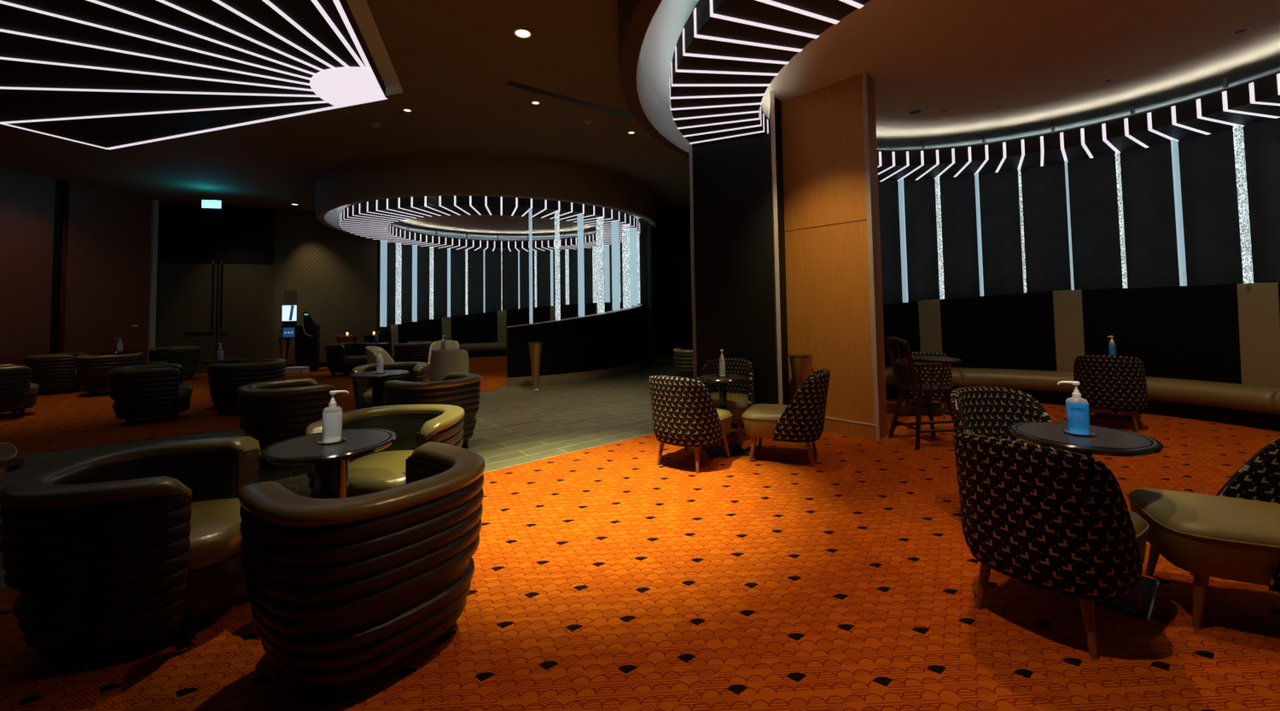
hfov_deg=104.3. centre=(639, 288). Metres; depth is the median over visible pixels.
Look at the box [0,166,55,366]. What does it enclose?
wall
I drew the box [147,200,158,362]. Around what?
trim
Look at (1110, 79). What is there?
recessed light
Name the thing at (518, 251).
glass fin
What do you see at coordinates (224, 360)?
round table
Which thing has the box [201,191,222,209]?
exit sign
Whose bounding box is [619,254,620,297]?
glass fin
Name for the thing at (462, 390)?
armchair
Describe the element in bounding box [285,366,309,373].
seat cushion
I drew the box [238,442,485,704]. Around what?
armchair
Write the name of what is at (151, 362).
seat cushion
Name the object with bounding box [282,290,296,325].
display screen
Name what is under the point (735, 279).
wall
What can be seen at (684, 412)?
slipper chair
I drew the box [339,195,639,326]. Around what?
ring chandelier
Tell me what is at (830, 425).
baseboard
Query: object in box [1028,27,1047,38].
smoke detector
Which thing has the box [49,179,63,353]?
wall
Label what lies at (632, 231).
glass fin
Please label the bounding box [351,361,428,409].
armchair
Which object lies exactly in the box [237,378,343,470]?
armchair
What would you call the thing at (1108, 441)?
round table
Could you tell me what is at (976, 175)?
glass fin
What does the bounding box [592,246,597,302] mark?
glass fin
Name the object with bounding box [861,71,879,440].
trim
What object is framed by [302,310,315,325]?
card terminal
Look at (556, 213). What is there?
glass fin
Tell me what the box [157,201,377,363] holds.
wall
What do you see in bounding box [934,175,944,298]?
glass fin
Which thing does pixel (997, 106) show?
recessed light
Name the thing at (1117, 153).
glass fin
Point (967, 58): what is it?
ceiling
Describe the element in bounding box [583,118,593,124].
smoke detector
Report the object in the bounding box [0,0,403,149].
fan light
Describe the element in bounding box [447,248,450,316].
glass fin
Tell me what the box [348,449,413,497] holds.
seat cushion
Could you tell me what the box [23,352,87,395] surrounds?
armchair
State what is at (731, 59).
ring chandelier
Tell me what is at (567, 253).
glass fin
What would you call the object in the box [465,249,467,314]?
glass fin
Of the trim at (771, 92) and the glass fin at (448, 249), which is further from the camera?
the glass fin at (448, 249)
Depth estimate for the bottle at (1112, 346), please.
5.97 m
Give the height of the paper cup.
0.131 m
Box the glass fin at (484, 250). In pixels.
[483,250,484,312]
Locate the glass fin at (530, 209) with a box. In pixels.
[529,208,532,323]
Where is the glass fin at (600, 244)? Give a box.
[596,216,605,313]
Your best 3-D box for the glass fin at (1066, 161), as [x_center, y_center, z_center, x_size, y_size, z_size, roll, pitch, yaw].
[6.034,-0.897,6.985,0.024,1.821,0.155,-3,-3,43]
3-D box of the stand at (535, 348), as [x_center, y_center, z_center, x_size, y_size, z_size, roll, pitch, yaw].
[-1.839,1.368,8.800,0.264,0.844,0.264,-1,-2,0]
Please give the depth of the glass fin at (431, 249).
14.97 m
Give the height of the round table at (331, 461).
0.721 m
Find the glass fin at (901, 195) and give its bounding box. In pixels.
[897,178,907,302]
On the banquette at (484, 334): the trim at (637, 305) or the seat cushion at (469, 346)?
the seat cushion at (469, 346)
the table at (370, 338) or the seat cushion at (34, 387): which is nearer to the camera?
the seat cushion at (34, 387)
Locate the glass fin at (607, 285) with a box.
[604,244,610,302]
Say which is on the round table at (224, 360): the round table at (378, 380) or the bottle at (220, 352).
the bottle at (220, 352)
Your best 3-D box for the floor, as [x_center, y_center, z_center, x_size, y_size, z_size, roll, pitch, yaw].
[-4.366,1.868,8.581,26.790,0.108,20.302,-1,-2,0]
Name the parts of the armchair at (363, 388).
seat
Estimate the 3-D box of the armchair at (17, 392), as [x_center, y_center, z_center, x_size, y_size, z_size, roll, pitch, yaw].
[-9.192,1.462,7.076,0.855,0.726,0.820,-2,-3,30]
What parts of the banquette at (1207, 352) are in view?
backrest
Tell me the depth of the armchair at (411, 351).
10.98 m
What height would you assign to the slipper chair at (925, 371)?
0.813 m
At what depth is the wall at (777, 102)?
5.86 m
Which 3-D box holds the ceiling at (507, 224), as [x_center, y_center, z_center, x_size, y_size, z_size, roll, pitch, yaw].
[-3.580,-1.899,12.896,7.740,0.020,7.740,-1,-2,0]
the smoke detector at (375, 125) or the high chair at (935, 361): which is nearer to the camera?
the high chair at (935, 361)
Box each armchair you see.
[0,363,39,416]
[0,436,260,666]
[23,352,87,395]
[75,352,144,396]
[108,363,192,425]
[147,345,200,379]
[207,358,286,415]
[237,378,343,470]
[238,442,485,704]
[305,404,464,498]
[325,342,370,376]
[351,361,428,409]
[384,372,481,448]
[392,341,432,363]
[673,347,693,378]
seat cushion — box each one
[28,382,39,394]
[147,360,168,364]
[177,384,192,397]
[186,497,242,572]
[285,366,309,373]
[344,354,366,363]
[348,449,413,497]
[362,387,372,404]
[459,342,506,351]
[884,366,961,386]
[954,367,1073,392]
[1146,376,1279,413]
[1273,391,1279,414]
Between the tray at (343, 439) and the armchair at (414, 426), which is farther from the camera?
the armchair at (414, 426)
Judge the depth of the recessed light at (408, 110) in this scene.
6.87 m
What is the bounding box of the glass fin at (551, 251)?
[550,250,553,305]
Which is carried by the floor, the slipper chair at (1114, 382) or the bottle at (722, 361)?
the slipper chair at (1114, 382)
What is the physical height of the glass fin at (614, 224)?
1.994 m
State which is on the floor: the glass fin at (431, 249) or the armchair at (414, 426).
the armchair at (414, 426)
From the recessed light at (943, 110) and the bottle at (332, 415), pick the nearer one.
the bottle at (332, 415)
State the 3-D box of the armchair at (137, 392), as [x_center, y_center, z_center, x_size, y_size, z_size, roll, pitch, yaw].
[-6.550,1.403,6.683,0.820,0.726,0.855,1,-3,-40]
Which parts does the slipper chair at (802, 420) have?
leg, leg, seat, backrest, leg, leg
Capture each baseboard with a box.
[286,361,328,367]
[506,358,645,387]
[645,355,674,361]
[823,418,887,439]
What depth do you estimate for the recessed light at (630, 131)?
7.87 m
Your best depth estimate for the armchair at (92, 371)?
8.79 m
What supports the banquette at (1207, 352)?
on the floor
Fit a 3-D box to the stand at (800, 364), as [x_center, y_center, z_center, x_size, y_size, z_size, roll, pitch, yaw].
[1.819,1.163,5.574,0.264,0.844,0.264,-1,-2,0]
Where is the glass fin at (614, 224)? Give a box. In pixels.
[610,221,620,309]
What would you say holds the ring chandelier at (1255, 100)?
hanging from the ceiling at (967, 58)
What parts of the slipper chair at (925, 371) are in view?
leg, leg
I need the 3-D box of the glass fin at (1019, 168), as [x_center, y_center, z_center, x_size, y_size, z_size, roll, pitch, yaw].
[5.624,-0.865,7.312,0.024,1.843,0.155,-3,-3,34]
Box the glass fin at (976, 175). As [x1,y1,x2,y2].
[974,172,983,296]
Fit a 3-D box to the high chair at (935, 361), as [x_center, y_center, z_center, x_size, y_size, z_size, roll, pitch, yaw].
[2.900,1.011,5.041,0.672,1.077,0.500,-1,-2,-5]
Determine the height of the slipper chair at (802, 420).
0.813 m
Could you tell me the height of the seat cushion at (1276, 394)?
0.242 m
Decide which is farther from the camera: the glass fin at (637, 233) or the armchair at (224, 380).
the glass fin at (637, 233)
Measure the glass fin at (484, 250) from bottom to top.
1.997 m
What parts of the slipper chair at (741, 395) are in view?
backrest, seat, leg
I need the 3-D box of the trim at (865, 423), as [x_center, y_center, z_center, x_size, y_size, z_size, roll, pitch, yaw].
[2.078,1.432,5.543,0.026,0.012,1.111,1,-3,-42]
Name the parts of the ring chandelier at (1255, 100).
hanger rod, hanger rod, hanger rod, hanger rod, hanger rod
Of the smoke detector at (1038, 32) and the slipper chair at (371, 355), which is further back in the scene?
the slipper chair at (371, 355)
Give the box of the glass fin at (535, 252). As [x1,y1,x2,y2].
[534,250,536,307]
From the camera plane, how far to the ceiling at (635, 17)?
4.71 m
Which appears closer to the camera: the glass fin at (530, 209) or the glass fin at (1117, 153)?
the glass fin at (1117, 153)
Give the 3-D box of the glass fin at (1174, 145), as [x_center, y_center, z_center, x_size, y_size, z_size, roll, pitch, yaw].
[6.676,-0.946,6.160,0.155,1.815,0.024,0,-3,-29]
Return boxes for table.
[0,458,24,551]
[98,349,140,354]
[197,358,249,410]
[259,428,396,498]
[336,335,358,343]
[349,369,409,407]
[361,342,391,347]
[363,334,384,347]
[430,348,459,352]
[696,372,750,458]
[910,351,947,407]
[1007,421,1163,622]
[1090,356,1142,422]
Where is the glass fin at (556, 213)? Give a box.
[554,210,560,319]
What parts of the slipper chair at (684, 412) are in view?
leg, backrest, leg, seat, leg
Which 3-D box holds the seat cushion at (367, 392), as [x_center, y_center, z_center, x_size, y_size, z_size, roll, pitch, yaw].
[-3.149,1.322,6.298,0.590,0.147,0.690,0,-3,-18]
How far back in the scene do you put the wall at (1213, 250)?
7.02 m
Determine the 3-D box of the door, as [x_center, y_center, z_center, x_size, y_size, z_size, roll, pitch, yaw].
[-10.555,0.694,12.405,2.360,2.780,0.210,0,-3,-24]
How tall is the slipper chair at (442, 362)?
0.813 m
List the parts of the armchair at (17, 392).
seat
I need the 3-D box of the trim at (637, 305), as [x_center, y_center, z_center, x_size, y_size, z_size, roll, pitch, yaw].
[-1.043,0.546,10.727,0.823,0.430,4.029,-3,-3,39]
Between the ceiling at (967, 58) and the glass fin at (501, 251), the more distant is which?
the glass fin at (501, 251)
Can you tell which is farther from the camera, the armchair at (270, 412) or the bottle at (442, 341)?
the bottle at (442, 341)
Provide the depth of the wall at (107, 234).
10.77 m
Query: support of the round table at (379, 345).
on the floor
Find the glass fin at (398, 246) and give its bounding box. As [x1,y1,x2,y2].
[395,243,401,324]
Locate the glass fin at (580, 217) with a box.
[577,213,584,316]
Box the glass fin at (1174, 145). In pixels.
[1170,139,1186,285]
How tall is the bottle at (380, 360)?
0.256 m
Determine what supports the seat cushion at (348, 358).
on the armchair at (341, 357)
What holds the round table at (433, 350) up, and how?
on the floor
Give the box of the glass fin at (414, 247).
[412,244,417,321]
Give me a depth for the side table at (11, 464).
3.03 m
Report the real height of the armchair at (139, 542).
0.726 m
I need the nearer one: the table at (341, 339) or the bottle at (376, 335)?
the bottle at (376, 335)
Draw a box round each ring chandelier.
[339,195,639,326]
[669,0,871,145]
[877,69,1279,181]
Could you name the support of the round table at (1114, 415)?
on the floor
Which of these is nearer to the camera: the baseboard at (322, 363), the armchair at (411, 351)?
the armchair at (411, 351)
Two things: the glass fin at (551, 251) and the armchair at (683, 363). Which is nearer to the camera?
the armchair at (683, 363)
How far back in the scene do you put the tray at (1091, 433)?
2.46 m
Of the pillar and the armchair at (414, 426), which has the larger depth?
the pillar
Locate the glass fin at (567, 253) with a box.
[564,249,569,304]
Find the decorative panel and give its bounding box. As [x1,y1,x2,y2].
[1233,124,1253,283]
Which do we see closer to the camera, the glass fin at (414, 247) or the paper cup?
the paper cup
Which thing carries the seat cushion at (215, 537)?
on the armchair at (139, 542)
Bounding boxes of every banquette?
[389,302,641,358]
[882,282,1279,431]
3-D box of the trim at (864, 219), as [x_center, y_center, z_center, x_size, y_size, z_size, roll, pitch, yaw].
[2.050,-0.713,5.646,0.003,0.006,1.090,1,-3,-42]
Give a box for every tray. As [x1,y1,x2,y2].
[318,436,346,444]
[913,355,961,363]
[1063,429,1096,436]
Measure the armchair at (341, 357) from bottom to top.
0.726 m
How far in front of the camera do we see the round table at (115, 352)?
9.93 m
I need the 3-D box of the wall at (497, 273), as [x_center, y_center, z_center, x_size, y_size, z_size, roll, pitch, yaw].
[-3.165,0.272,14.858,7.736,3.600,3.582,-1,-3,10]
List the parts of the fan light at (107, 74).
backing plate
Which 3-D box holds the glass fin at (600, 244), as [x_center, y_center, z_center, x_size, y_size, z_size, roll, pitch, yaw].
[-0.841,-0.513,10.671,0.185,2.052,0.024,-3,-3,39]
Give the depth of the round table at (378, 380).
5.49 m
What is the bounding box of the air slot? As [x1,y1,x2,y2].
[506,81,635,119]
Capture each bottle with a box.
[115,337,122,351]
[215,343,223,360]
[322,389,349,442]
[374,331,378,343]
[375,349,383,372]
[440,335,446,349]
[719,349,725,376]
[1057,380,1090,434]
[1107,335,1116,354]
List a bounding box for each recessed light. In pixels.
[401,108,412,112]
[512,27,532,38]
[530,100,540,104]
[627,130,635,133]
[906,108,924,115]
[939,109,949,112]
[993,104,1003,108]
[1101,77,1116,82]
[1229,26,1251,34]
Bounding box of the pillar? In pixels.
[780,73,886,424]
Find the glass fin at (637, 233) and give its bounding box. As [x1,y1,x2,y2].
[636,231,639,303]
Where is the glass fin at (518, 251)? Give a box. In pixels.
[517,250,519,308]
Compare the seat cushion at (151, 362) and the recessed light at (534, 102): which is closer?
the recessed light at (534, 102)
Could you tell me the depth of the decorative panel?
5.67 m
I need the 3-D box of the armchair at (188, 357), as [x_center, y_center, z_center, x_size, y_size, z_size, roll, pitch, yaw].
[-10.266,1.647,10.972,0.855,0.726,0.820,-2,-3,20]
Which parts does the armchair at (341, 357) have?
seat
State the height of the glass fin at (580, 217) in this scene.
2.112 m
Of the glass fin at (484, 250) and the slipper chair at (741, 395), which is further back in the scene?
the glass fin at (484, 250)
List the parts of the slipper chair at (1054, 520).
leg, leg, seat, leg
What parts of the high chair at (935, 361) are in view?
post, leg, rail, post, leg, arm rail, seat, leg, leg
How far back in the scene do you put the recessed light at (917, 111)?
6.40 m
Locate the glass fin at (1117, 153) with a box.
[1115,151,1127,288]
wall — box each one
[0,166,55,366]
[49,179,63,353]
[58,181,151,365]
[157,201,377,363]
[376,221,653,366]
[506,305,643,378]
[638,205,692,361]
[692,133,778,427]
[773,97,789,404]
[878,117,1279,304]
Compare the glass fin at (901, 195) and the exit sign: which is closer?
the glass fin at (901, 195)
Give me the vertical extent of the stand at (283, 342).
0.844 m
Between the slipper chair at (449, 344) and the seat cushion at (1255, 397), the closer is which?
the seat cushion at (1255, 397)
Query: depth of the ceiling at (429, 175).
9.19 m
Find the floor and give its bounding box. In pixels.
[0,355,1279,710]
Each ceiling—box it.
[0,0,690,210]
[315,155,657,239]
[331,202,641,238]
[617,0,692,157]
[640,0,1279,149]
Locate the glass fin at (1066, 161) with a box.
[1064,159,1074,290]
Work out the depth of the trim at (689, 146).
6.05 m
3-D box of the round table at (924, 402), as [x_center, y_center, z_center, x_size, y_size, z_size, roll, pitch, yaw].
[3.970,1.247,6.900,0.500,0.721,0.500,1,-3,-40]
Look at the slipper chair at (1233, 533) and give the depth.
2.14 m
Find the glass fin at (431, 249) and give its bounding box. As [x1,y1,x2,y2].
[429,246,433,319]
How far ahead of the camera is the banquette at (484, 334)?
15.67 m
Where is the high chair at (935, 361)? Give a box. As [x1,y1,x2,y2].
[885,336,961,449]
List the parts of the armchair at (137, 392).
seat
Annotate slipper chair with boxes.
[365,346,394,364]
[427,340,459,372]
[429,349,469,381]
[648,375,733,472]
[700,357,754,446]
[741,368,830,466]
[897,351,953,418]
[949,386,1052,444]
[953,432,1149,658]
[1073,354,1147,431]
[1126,436,1279,628]
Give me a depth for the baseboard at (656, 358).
13.31 m
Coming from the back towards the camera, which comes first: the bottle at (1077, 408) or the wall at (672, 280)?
the wall at (672, 280)
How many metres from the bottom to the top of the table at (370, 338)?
0.845 m
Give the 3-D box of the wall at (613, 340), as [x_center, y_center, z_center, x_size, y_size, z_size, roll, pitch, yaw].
[-1.034,1.103,10.704,0.805,1.513,4.018,-3,-3,39]
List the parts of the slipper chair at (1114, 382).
leg, leg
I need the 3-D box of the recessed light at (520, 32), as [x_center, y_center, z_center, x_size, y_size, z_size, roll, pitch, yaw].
[-1.181,-2.582,5.027,0.190,0.010,0.190,-1,-2,0]
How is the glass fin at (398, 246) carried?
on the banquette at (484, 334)
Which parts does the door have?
lock rail, handle, handle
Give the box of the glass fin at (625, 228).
[622,224,631,308]
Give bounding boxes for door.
[155,261,273,373]
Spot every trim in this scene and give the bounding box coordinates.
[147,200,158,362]
[506,304,643,327]
[688,145,697,379]
[769,90,782,404]
[786,219,866,231]
[825,416,877,426]
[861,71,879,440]
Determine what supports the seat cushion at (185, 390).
on the armchair at (137, 392)
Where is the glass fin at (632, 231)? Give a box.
[629,227,637,305]
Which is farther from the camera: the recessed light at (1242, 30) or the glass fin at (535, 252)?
the glass fin at (535, 252)
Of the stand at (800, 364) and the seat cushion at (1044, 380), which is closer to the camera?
the stand at (800, 364)
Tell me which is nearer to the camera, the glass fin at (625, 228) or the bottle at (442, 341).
the bottle at (442, 341)
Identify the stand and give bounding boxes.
[277,337,290,367]
[281,325,320,371]
[528,342,543,390]
[788,354,813,394]
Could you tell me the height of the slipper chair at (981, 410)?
0.813 m
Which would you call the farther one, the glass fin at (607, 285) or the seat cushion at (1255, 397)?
the glass fin at (607, 285)
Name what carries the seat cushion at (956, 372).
on the banquette at (1207, 352)
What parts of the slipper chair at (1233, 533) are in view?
leg, leg, seat, backrest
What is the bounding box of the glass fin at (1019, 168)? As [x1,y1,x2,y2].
[1018,167,1026,292]
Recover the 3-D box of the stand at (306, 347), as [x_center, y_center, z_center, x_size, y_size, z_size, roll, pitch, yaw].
[-8.427,1.474,12.390,0.721,1.135,0.510,0,-3,-24]
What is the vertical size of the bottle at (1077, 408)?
0.256 m
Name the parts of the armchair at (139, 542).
seat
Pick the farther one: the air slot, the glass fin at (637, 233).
the glass fin at (637, 233)
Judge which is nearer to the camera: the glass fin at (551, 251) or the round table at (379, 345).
the round table at (379, 345)
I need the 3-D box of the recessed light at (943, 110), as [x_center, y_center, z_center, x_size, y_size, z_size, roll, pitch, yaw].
[3.914,-2.284,6.382,0.110,0.010,0.110,-1,-2,0]
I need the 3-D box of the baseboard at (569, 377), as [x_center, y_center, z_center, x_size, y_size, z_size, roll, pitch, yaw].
[-0.901,1.773,10.708,0.714,0.170,4.283,-3,-3,38]
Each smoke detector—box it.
[369,122,380,127]
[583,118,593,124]
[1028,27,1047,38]
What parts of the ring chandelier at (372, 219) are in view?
glass fin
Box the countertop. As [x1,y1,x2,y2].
[281,325,320,327]
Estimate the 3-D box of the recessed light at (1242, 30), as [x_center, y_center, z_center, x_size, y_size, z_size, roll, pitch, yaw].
[5.563,-2.387,4.604,0.130,0.010,0.130,-1,-2,0]
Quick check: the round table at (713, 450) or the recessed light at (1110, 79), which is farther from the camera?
the recessed light at (1110, 79)
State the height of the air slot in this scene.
0.006 m
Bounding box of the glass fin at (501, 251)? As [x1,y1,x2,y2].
[500,250,502,310]
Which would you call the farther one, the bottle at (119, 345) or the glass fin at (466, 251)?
the glass fin at (466, 251)
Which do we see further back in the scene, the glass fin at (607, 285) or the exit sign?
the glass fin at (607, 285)
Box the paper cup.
[0,442,17,462]
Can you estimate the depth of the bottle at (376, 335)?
11.29 m
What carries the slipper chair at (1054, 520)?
on the floor
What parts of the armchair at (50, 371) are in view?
seat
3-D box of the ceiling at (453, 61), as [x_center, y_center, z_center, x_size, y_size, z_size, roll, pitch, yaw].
[-2.040,-2.479,8.366,22.000,0.100,19.500,-1,-2,0]

